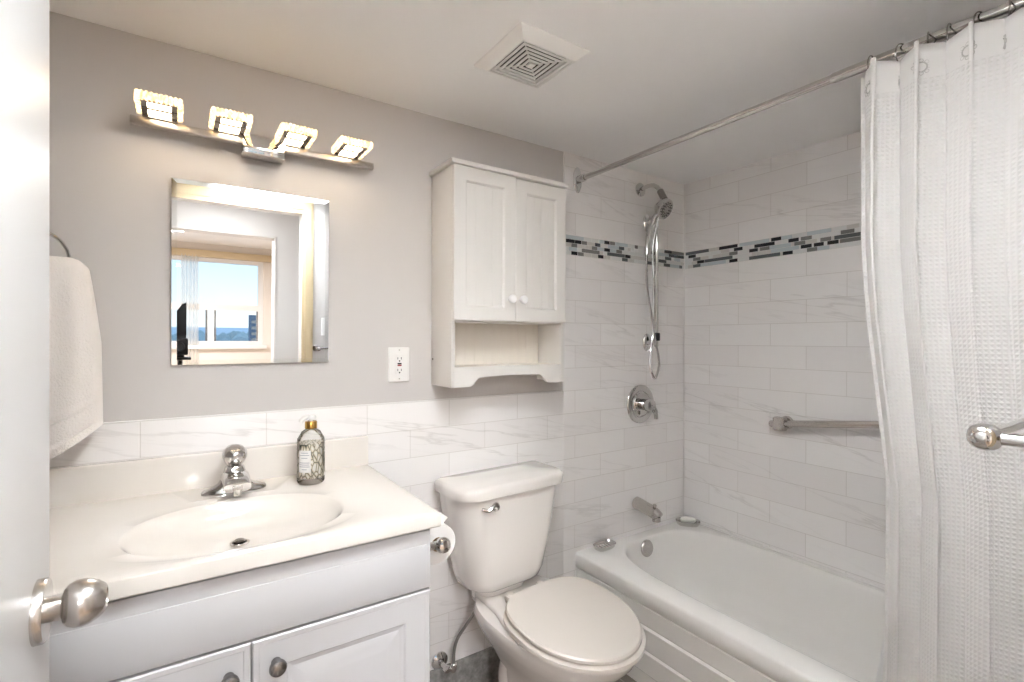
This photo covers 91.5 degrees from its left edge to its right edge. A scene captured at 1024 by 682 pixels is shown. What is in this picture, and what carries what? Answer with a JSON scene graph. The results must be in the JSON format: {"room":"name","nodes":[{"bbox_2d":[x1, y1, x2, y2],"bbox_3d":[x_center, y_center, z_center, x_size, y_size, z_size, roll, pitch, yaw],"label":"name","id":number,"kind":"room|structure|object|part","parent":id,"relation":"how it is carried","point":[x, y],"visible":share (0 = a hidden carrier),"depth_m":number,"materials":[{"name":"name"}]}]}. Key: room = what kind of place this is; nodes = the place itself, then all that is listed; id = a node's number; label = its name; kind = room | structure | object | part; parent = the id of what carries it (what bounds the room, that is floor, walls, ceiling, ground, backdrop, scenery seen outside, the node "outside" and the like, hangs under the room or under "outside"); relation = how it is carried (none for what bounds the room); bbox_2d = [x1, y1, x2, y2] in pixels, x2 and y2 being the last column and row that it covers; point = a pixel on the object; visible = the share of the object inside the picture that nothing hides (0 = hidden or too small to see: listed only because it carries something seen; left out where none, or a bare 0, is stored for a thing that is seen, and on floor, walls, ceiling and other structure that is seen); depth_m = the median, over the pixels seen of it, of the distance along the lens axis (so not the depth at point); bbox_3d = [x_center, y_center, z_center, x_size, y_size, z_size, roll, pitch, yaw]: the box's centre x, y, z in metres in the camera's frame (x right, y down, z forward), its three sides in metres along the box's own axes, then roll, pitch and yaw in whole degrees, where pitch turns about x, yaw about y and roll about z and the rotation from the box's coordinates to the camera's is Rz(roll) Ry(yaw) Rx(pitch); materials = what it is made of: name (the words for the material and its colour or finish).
{"room":"bathroom","nodes":[
{"label":"bathroom","id":0,"kind":"room"},
{"bbox_2d":[49,11,683,670],"bbox_3d":[-0.250,0.263,1.981,2.991,2.230,0.104,0,0,-34],"label":"wall","id":1,"kind":"structure","parent":0,"point":[110,177],"depth_m":1.76,"materials":[{"name":"grey paint"}]},
{"bbox_2d":[49,232,70,257],"bbox_3d":[-1.198,-0.219,1.246,0.152,0.179,0.066,0,0,-34],"label":"towel ring","id":2,"kind":"object","parent":1,"relation":"attached to","point":[54,236],"visible":0.12,"depth_m":1.26,"materials":[{"name":"silver metal"}]},
{"bbox_2d":[49,256,102,459],"bbox_3d":[-1.173,0.044,1.209,0.286,0.509,0.116,0,0,-34],"label":"hand towel","id":3,"kind":"object","parent":2,"relation":"hanging from","point":[75,344],"visible":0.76,"depth_m":1.23,"materials":[{"name":"white fabric"}]},
{"bbox_2d":[49,435,367,508],"bbox_3d":[-0.855,0.382,1.505,0.846,0.104,0.020,0,0,-34],"label":"backsplash","id":4,"kind":"structure","parent":1,"relation":"attached to","point":[92,483],"depth_m":1.42,"materials":[{"name":"white stone"}]},
{"bbox_2d":[171,178,328,364],"bbox_3d":[-0.795,-0.198,1.550,0.434,0.536,0.019,0,0,-34],"label":"mirror","id":5,"kind":"object","parent":1,"relation":"attached to","point":[250,268],"visible":1,"depth_m":1.53,"materials":[{"name":"mirror"}]},
{"bbox_2d":[130,89,373,169],"bbox_3d":[-0.729,-0.598,1.492,0.665,0.071,0.178,0,0,-34],"label":"vanity light","id":6,"kind":"object","parent":1,"relation":"attached to","point":[160,112],"visible":1,"depth_m":1.47,"materials":[{"name":"white glass"}]},
{"bbox_3d":[-0.934,-0.621,1.321,0.105,0.023,0.121,0,0,-34],"label":"lamp shade","id":7,"kind":"part","parent":6,"relation":"part of","materials":[{"name":"beige glass"}]},
{"bbox_2d":[147,102,170,111],"bbox_3d":[-0.925,-0.617,1.308,0.052,0.008,0.037,0,0,-34],"label":"diffuser","id":8,"kind":"object","parent":6,"relation":"attached to","point":[155,106],"depth_m":1.31,"materials":[{"name":"beige glass"}]},
{"bbox_2d":[148,110,171,119],"bbox_3d":[-0.954,-0.617,1.352,0.052,0.008,0.043,0,0,-34],"label":"diffuser","id":9,"kind":"object","parent":6,"relation":"attached to","point":[152,114],"depth_m":1.36,"materials":[{"name":"beige glass"}]},
{"bbox_2d":[219,125,239,132],"bbox_3d":[-0.817,-0.617,1.443,0.050,0.008,0.043,0,0,-34],"label":"diffuser","id":10,"kind":"object","parent":6,"relation":"attached to","point":[222,128],"depth_m":1.45,"materials":[{"name":"beige glass"}]},
{"bbox_3d":[-0.797,-0.621,1.413,0.103,0.023,0.121,0,0,-34],"label":"lamp shade","id":11,"kind":"part","parent":6,"relation":"part of","materials":[{"name":"beige glass"}]},
{"bbox_2d":[221,118,241,126],"bbox_3d":[-0.788,-0.617,1.399,0.050,0.008,0.037,0,0,-34],"label":"diffuser","id":12,"kind":"object","parent":6,"relation":"attached to","point":[229,122],"depth_m":1.40,"materials":[{"name":"beige glass"}]},
{"bbox_2d":[284,139,302,145],"bbox_3d":[-0.674,-0.617,1.539,0.050,0.008,0.043,0,0,-34],"label":"diffuser","id":13,"kind":"object","parent":6,"relation":"attached to","point":[287,142],"depth_m":1.54,"materials":[{"name":"beige glass"}]},
{"bbox_3d":[-0.653,-0.621,1.509,0.102,0.023,0.121,0,0,-34],"label":"lamp shade","id":14,"kind":"part","parent":6,"relation":"part of","materials":[{"name":"beige glass"}]},
{"bbox_2d":[287,133,306,139],"bbox_3d":[-0.645,-0.617,1.495,0.050,0.008,0.037,0,0,-34],"label":"diffuser","id":15,"kind":"object","parent":6,"relation":"attached to","point":[293,136],"depth_m":1.49,"materials":[{"name":"beige glass"}]},
{"bbox_2d":[340,150,357,156],"bbox_3d":[-0.535,-0.617,1.633,0.050,0.008,0.043,0,0,-34],"label":"diffuser","id":16,"kind":"object","parent":6,"relation":"attached to","point":[343,153],"depth_m":1.63,"materials":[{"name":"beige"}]},
{"bbox_3d":[-0.514,-0.621,1.602,0.102,0.023,0.121,0,0,-34],"label":"lamp shade","id":17,"kind":"part","parent":6,"relation":"part of","materials":[{"name":"beige glass"}]},
{"bbox_2d":[344,145,361,151],"bbox_3d":[-0.505,-0.617,1.589,0.050,0.008,0.037,0,0,-34],"label":"diffuser","id":18,"kind":"object","parent":6,"relation":"attached to","point":[350,148],"depth_m":1.59,"materials":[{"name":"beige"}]},
{"bbox_2d":[388,347,408,381],"bbox_3d":[-0.411,0.085,1.811,0.080,0.125,0.014,0,0,-34],"label":"wall outlet","id":19,"kind":"object","parent":1,"relation":"attached to","point":[398,357],"visible":1,"depth_m":1.80,"materials":[{"name":"white plastic"}]},
{"bbox_2d":[395,355,403,373],"bbox_3d":[-0.409,0.085,1.808,0.033,0.068,0.004,0,0,-34],"label":"receptacle","id":20,"kind":"object","parent":19,"relation":"attached to","point":[399,359],"depth_m":1.81,"materials":[{"name":"white plastic"}]},
{"bbox_2d":[431,591,474,673],"bbox_3d":[-0.212,1.077,1.899,0.178,0.359,0.081,0,0,-24],"label":"water supply line","id":21,"kind":"object","parent":1,"relation":"attached to","point":[439,660],"visible":0.72,"depth_m":1.89,"materials":[{"name":"silver metal"}]},
{"bbox_3d":[-0.242,1.223,1.854,0.030,0.018,0.018,0,0,-34],"label":"valve handle","id":22,"kind":"part","parent":21,"relation":"part of","materials":[{"name":"silver metal"}]},
{"bbox_2d":[430,646,499,681],"bbox_3d":[-0.539,1.313,1.729,2.030,0.130,0.016,0,0,-34],"label":"baseboard","id":23,"kind":"structure","parent":1,"relation":"attached to","point":[483,665],"depth_m":1.98,"materials":[{"name":"grey stone"}]},
{"bbox_2d":[429,157,568,387],"bbox_3d":[-0.034,-0.236,1.937,0.529,0.802,0.213,0,0,-34],"label":"upper cabinet","id":24,"kind":"object","parent":1,"relation":"attached to","point":[499,234],"visible":1,"depth_m":1.87,"materials":[{"name":"white paint"}]},
{"bbox_3d":[-0.098,-0.346,1.815,0.260,0.544,0.016,0,0,-34],"label":"door","id":25,"kind":"part","parent":24,"relation":"part of","materials":[{"name":"white paint"}]},
{"bbox_2d":[455,363,549,366],"bbox_3d":[-0.048,0.101,1.963,0.481,0.014,0.140,0,0,-34],"label":"shelf","id":26,"kind":"object","parent":24,"relation":"attached to","point":[456,364],"depth_m":1.96,"materials":[{"name":"white wood"}]},
{"bbox_3d":[-0.001,-0.156,1.852,0.033,0.033,0.033,0,0,-34],"label":"knob","id":27,"kind":"part","parent":24,"relation":"part of","materials":[{"name":"white ceramic"}]},
{"bbox_3d":[0.043,-0.156,1.885,0.033,0.033,0.033,0,0,-34],"label":"knob","id":28,"kind":"part","parent":24,"relation":"part of","materials":[{"name":"white ceramic"}]},
{"bbox_3d":[0.113,-0.344,1.960,0.246,0.540,0.016,0,0,-34],"label":"door","id":29,"kind":"part","parent":24,"relation":"part of","materials":[{"name":"white paint"}]},
{"bbox_2d":[627,385,657,422],"bbox_3d":[0.673,0.319,2.488,0.194,0.194,0.089,0,0,-34],"label":"shower valve","id":30,"kind":"object","parent":1,"relation":"attached to","point":[641,404],"visible":1,"depth_m":2.49,"materials":[{"name":"silver metal"}]},
{"bbox_3d":[0.682,0.338,2.485,0.075,0.101,0.074,0,0,-34],"label":"lever handle","id":31,"kind":"part","parent":30,"relation":"part of","materials":[{"name":"silver metal"}]},
{"bbox_2d":[632,497,662,522],"bbox_3d":[0.667,0.826,2.447,0.059,0.085,0.161,0,0,-34],"label":"tub spout","id":32,"kind":"object","parent":1,"relation":"attached to","point":[638,503],"visible":1,"depth_m":2.42,"materials":[{"name":"silver metal"}]},
{"bbox_2d":[635,183,666,198],"bbox_3d":[0.693,-0.734,2.452,0.068,0.125,0.167,0,0,-34],"label":"shower fixture","id":33,"kind":"object","parent":1,"relation":"attached to","point":[640,188],"visible":0.98,"depth_m":2.46,"materials":[{"name":"silver metal"}]},
{"bbox_2d":[645,218,659,379],"bbox_3d":[0.675,-0.255,2.411,0.108,0.886,0.081,0,0,-34],"label":"shower hose","id":34,"kind":"object","parent":33,"relation":"attached to","point":[651,311],"visible":0.94,"depth_m":2.42,"materials":[{"name":"silver metal"}]},
{"bbox_2d":[645,198,672,254],"bbox_3d":[0.706,-0.551,2.381,0.129,0.282,0.094,0,0,-34],"label":"shower","id":35,"kind":"object","parent":33,"relation":"attached to","point":[663,208],"visible":1,"depth_m":2.37,"materials":[{"name":"silver metal"}]},
{"bbox_3d":[0.675,-0.522,2.396,0.091,0.223,0.039,0,0,-13],"label":"handle","id":36,"kind":"part","parent":35,"relation":"part of","materials":[{"name":"silver metal"}]},
{"bbox_2d":[643,214,659,350],"bbox_3d":[0.709,-0.297,2.521,0.060,0.697,0.070,0,0,-34],"label":"slide bar","id":37,"kind":"object","parent":1,"relation":"attached to","point":[646,339],"visible":0.67,"depth_m":2.51,"materials":[{"name":"silver metal"}]},
{"bbox_2d":[683,184,684,515],"bbox_3d":[0.937,0.064,2.715,0.006,1.830,0.006,0,0,-34],"label":"trim","id":38,"kind":"structure","parent":1,"relation":"attached to","point":[684,184],"depth_m":2.71,"materials":[{"name":"white"}]},
{"bbox_2d":[573,0,1023,192],"bbox_3d":[0.759,-0.734,1.599,0.050,0.118,1.656,0,0,-34],"label":"shower curtain rod","id":39,"kind":"object","parent":1,"relation":"attached to","point":[1001,11],"visible":0.98,"depth_m":1.42,"materials":[{"name":"silver metal"}]},
{"bbox_2d":[895,43,902,60],"bbox_3d":[0.986,-0.723,1.260,0.058,0.058,0.003,0,0,-22],"label":"curtain ring","id":40,"kind":"object","parent":39,"relation":"hanging from","point":[899,43],"visible":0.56,"depth_m":1.25,"materials":[{"name":"silver metal"}]},
{"bbox_2d":[861,7,1023,681],"bbox_3d":[1.027,0.264,1.101,0.106,1.958,0.496,0,0,-30],"label":"shower curtain","id":41,"kind":"object","parent":39,"relation":"hanging from","point":[942,123],"visible":0.99,"depth_m":1.14,"materials":[{"name":"white fabric"}]},
{"bbox_2d":[875,638,883,681],"bbox_3d":[1.124,0.278,1.203,0.162,1.890,0.508,0,0,-34],"label":"liner","id":42,"kind":"object","parent":41,"relation":"hanging from","point":[879,677],"visible":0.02,"depth_m":1.43,"materials":[{"name":"white plastic"}]},
{"bbox_2d":[946,23,951,40],"bbox_3d":[1.039,-0.722,1.181,0.058,0.058,0.004,0,0,-34],"label":"curtain ring","id":43,"kind":"object","parent":39,"relation":"hanging from","point":[948,24],"visible":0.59,"depth_m":1.17,"materials":[{"name":"silver metal"}]},
{"bbox_2d":[1008,0,1010,14],"bbox_3d":[1.095,-0.722,1.098,0.003,0.058,0.058,0,0,44],"label":"curtain ring","id":44,"kind":"object","parent":39,"relation":"hanging from","point":[1009,1],"visible":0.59,"depth_m":1.08,"materials":[{"name":"silver metal"}]},
{"bbox_2d":[49,0,1011,183],"bbox_3d":[0.243,-0.880,1.247,2.991,0.060,1.866,0,0,-34],"label":"ceiling","id":45,"kind":"structure","parent":0,"point":[653,73],"depth_m":1.48,"materials":[{"name":"white paint"}]},
{"bbox_2d":[474,21,589,88],"bbox_3d":[0.055,-0.835,1.500,0.246,0.032,0.256,0,0,-34],"label":"ceiling vent","id":46,"kind":"object","parent":45,"relation":"in","point":[529,55],"visible":1,"depth_m":1.45,"materials":[{"name":"white plastic"}]},
{"bbox_2d":[491,42,570,85],"bbox_3d":[0.056,-0.823,1.487,0.182,0.008,0.184,0,0,-34],"label":"grille","id":47,"kind":"object","parent":46,"relation":"attached to","point":[527,63],"depth_m":1.47,"materials":[{"name":"white plastic"}]},
{"bbox_2d":[488,674,635,681],"bbox_3d":[0.238,1.411,1.252,2.991,0.060,1.866,0,0,-34],"label":"floor","id":48,"kind":"structure","parent":0,"point":[626,678],"depth_m":2.03,"materials":[{"name":"grey tile"}]},
{"bbox_2d":[49,529,429,681],"bbox_3d":[-0.689,0.922,1.258,0.810,0.912,0.595,0,0,-34],"label":"vanity cabinet","id":49,"kind":"object","parent":48,"relation":"on","point":[358,613],"visible":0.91,"depth_m":1.06,"materials":[{"name":"white wood"}]},
{"bbox_3d":[-0.716,0.954,0.934,0.402,0.651,0.019,0,0,-34],"label":"door","id":50,"kind":"part","parent":49,"relation":"part of","materials":[{"name":"white wood"}]},
{"bbox_3d":[-0.567,0.684,1.001,0.035,0.035,0.034,0,0,-34],"label":"knob","id":51,"kind":"part","parent":49,"relation":"part of","materials":[{"name":"grey metal"}]},
{"bbox_2d":[49,435,440,601],"bbox_3d":[-0.695,0.421,1.267,0.846,0.182,0.593,0,0,-34],"label":"countertop","id":52,"kind":"structure","parent":49,"relation":"on","point":[140,526],"depth_m":1.29,"materials":[{"name":"white stone"}]},
{"bbox_2d":[201,444,265,496],"bbox_3d":[-0.776,0.363,1.401,0.164,0.134,0.125,0,0,-34],"label":"faucet","id":53,"kind":"object","parent":52,"relation":"on","point":[235,479],"visible":1,"depth_m":1.39,"materials":[{"name":"silver metal"}]},
{"bbox_3d":[-0.791,0.331,1.422,0.064,0.069,0.064,0,0,-34],"label":"handle","id":54,"kind":"part","parent":53,"relation":"part of","materials":[{"name":"silver metal"}]},
{"bbox_3d":[-0.768,0.395,1.389,0.072,0.054,0.098,0,0,-34],"label":"spout","id":55,"kind":"part","parent":53,"relation":"part of","materials":[{"name":"silver metal"}]},
{"bbox_2d":[297,414,324,484],"bbox_3d":[-0.612,0.326,1.515,0.081,0.206,0.079,0,0,-34],"label":"soap bottle","id":56,"kind":"object","parent":52,"relation":"on","point":[310,453],"visible":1,"depth_m":1.49,"materials":[{"name":"clear glass"}]},
{"bbox_3d":[-0.494,0.684,1.050,0.035,0.035,0.034,0,0,-34],"label":"knob","id":57,"kind":"part","parent":49,"relation":"part of","materials":[{"name":"grey metal"}]},
{"bbox_3d":[-0.379,0.954,1.160,0.402,0.651,0.019,0,0,-34],"label":"door","id":58,"kind":"part","parent":49,"relation":"part of","materials":[{"name":"white wood"}]},
{"bbox_2d":[430,537,450,553],"bbox_3d":[-0.240,0.547,1.386,0.079,0.052,0.178,0,0,-34],"label":"toilet paper holder","id":59,"kind":"object","parent":49,"relation":"attached to","point":[442,545],"visible":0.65,"depth_m":1.32,"materials":[{"name":"silver metal"}]},
{"bbox_3d":[-0.214,0.547,1.329,0.058,0.052,0.052,0,0,-34],"label":"post","id":60,"kind":"part","parent":59,"relation":"part of","materials":[{"name":"silver metal"}]},
{"bbox_2d":[430,513,454,564],"bbox_3d":[-0.232,0.553,1.408,0.108,0.114,0.106,0,0,-34],"label":"toilet paper roll","id":61,"kind":"object","parent":59,"relation":"hanging from","point":[444,530],"visible":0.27,"depth_m":1.37,"materials":[{"name":"white paper"}]},
{"bbox_2d":[434,461,645,681],"bbox_3d":[0.114,0.942,1.724,0.505,0.874,0.689,0,0,-37],"label":"toilet","id":62,"kind":"object","parent":48,"relation":"on","point":[569,628],"visible":1,"depth_m":1.75,"materials":[{"name":"white ceramic"}]},
{"bbox_3d":[-0.070,0.587,1.743,0.078,0.032,0.026,0,0,-37],"label":"flush lever","id":63,"kind":"part","parent":62,"relation":"part of","materials":[{"name":"silver metal"}]},
{"bbox_3d":[-0.034,0.749,1.907,0.460,0.392,0.196,0,0,-37],"label":"tank","id":64,"kind":"part","parent":62,"relation":"part of","materials":[{"name":"white ceramic"}]},
{"bbox_3d":[-0.031,0.530,1.903,0.486,0.052,0.226,0,0,-37],"label":"tank lid","id":65,"kind":"part","parent":62,"relation":"part of","materials":[{"name":"white ceramic"}]},
{"bbox_3d":[0.217,0.917,1.653,0.412,0.055,0.432,0,0,-37],"label":"lid","id":66,"kind":"part","parent":62,"relation":"part of","materials":[{"name":"beige plastic"}]},
{"bbox_3d":[0.218,0.944,1.652,0.424,0.043,0.450,0,0,-37],"label":"seat","id":67,"kind":"part","parent":62,"relation":"part of","materials":[{"name":"beige plastic"}]},
{"bbox_2d":[576,521,884,681],"bbox_3d":[1.065,1.170,1.828,0.774,0.422,1.625,0,0,-34],"label":"bathtub","id":68,"kind":"object","parent":48,"relation":"on","point":[711,604],"visible":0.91,"depth_m":2.04,"materials":[{"name":"white ceramic"}]},
{"bbox_2d":[593,539,615,551],"bbox_3d":[0.432,0.956,2.327,0.120,0.023,0.068,0,0,-37],"label":"soap dish","id":69,"kind":"object","parent":68,"relation":"on","point":[607,544],"visible":1,"depth_m":2.33,"materials":[{"name":"silver metal"}]},
{"bbox_3d":[0.662,1.014,2.440,0.080,0.080,0.023,0,0,-34],"label":"overflow plate","id":70,"kind":"part","parent":68,"relation":"part of","materials":[{"name":"silver metal"}]},
{"bbox_2d":[676,517,700,526],"bbox_3d":[0.927,0.957,2.627,0.124,0.023,0.084,0,0,15],"label":"soap dish","id":71,"kind":"object","parent":68,"relation":"on","point":[697,523],"visible":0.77,"depth_m":2.60,"materials":[{"name":"silver metal"}]},
{"bbox_2d":[680,516,695,522],"bbox_3d":[0.927,0.942,2.627,0.076,0.024,0.048,0,0,9],"label":"soap bar","id":72,"kind":"object","parent":71,"relation":"on","point":[685,519],"visible":0.98,"depth_m":2.61,"materials":[{"name":"white"}]},
{"bbox_2d":[684,131,885,586],"bbox_3d":[1.467,0.267,2.013,0.104,2.230,1.770,0,0,-34],"label":"wall","id":73,"kind":"structure","parent":0,"point":[776,324],"depth_m":2.27,"materials":[{"name":"white tile"}]},
{"bbox_2d":[769,416,878,430],"bbox_3d":[1.356,0.336,2.020,0.080,0.128,0.608,0,0,-34],"label":"grab bar","id":74,"kind":"object","parent":73,"relation":"attached to","point":[778,423],"visible":0.53,"depth_m":2.08,"materials":[{"name":"silver metal"}]},
{"bbox_3d":[0.729,0.268,0.520,2.991,2.230,0.110,0,0,-34],"label":"wall","id":75,"kind":"structure","parent":0,"visible":0},
{"bbox_2d":[0,0,108,681],"bbox_3d":[-0.390,0.325,0.350,0.104,2.097,0.828,0,0,-34],"label":"door","id":76,"kind":"structure","parent":75,"relation":"in","point":[29,606],"depth_m":0.58,"materials":[{"name":"white paint"}]},
{"bbox_3d":[-0.559,0.337,0.641,0.060,0.058,0.058,0,0,-34],"label":"knob","id":77,"kind":"part","parent":76,"relation":"part of","materials":[{"name":"silver metal"}]},
{"bbox_2d":[966,418,1023,450],"bbox_3d":[0.774,0.106,0.676,0.602,0.040,0.101,0,0,-34],"label":"towel bar","id":78,"kind":"object","parent":75,"relation":"attached to","point":[982,436],"visible":1,"depth_m":0.54,"materials":[{"name":"silver metal"}]}
]}

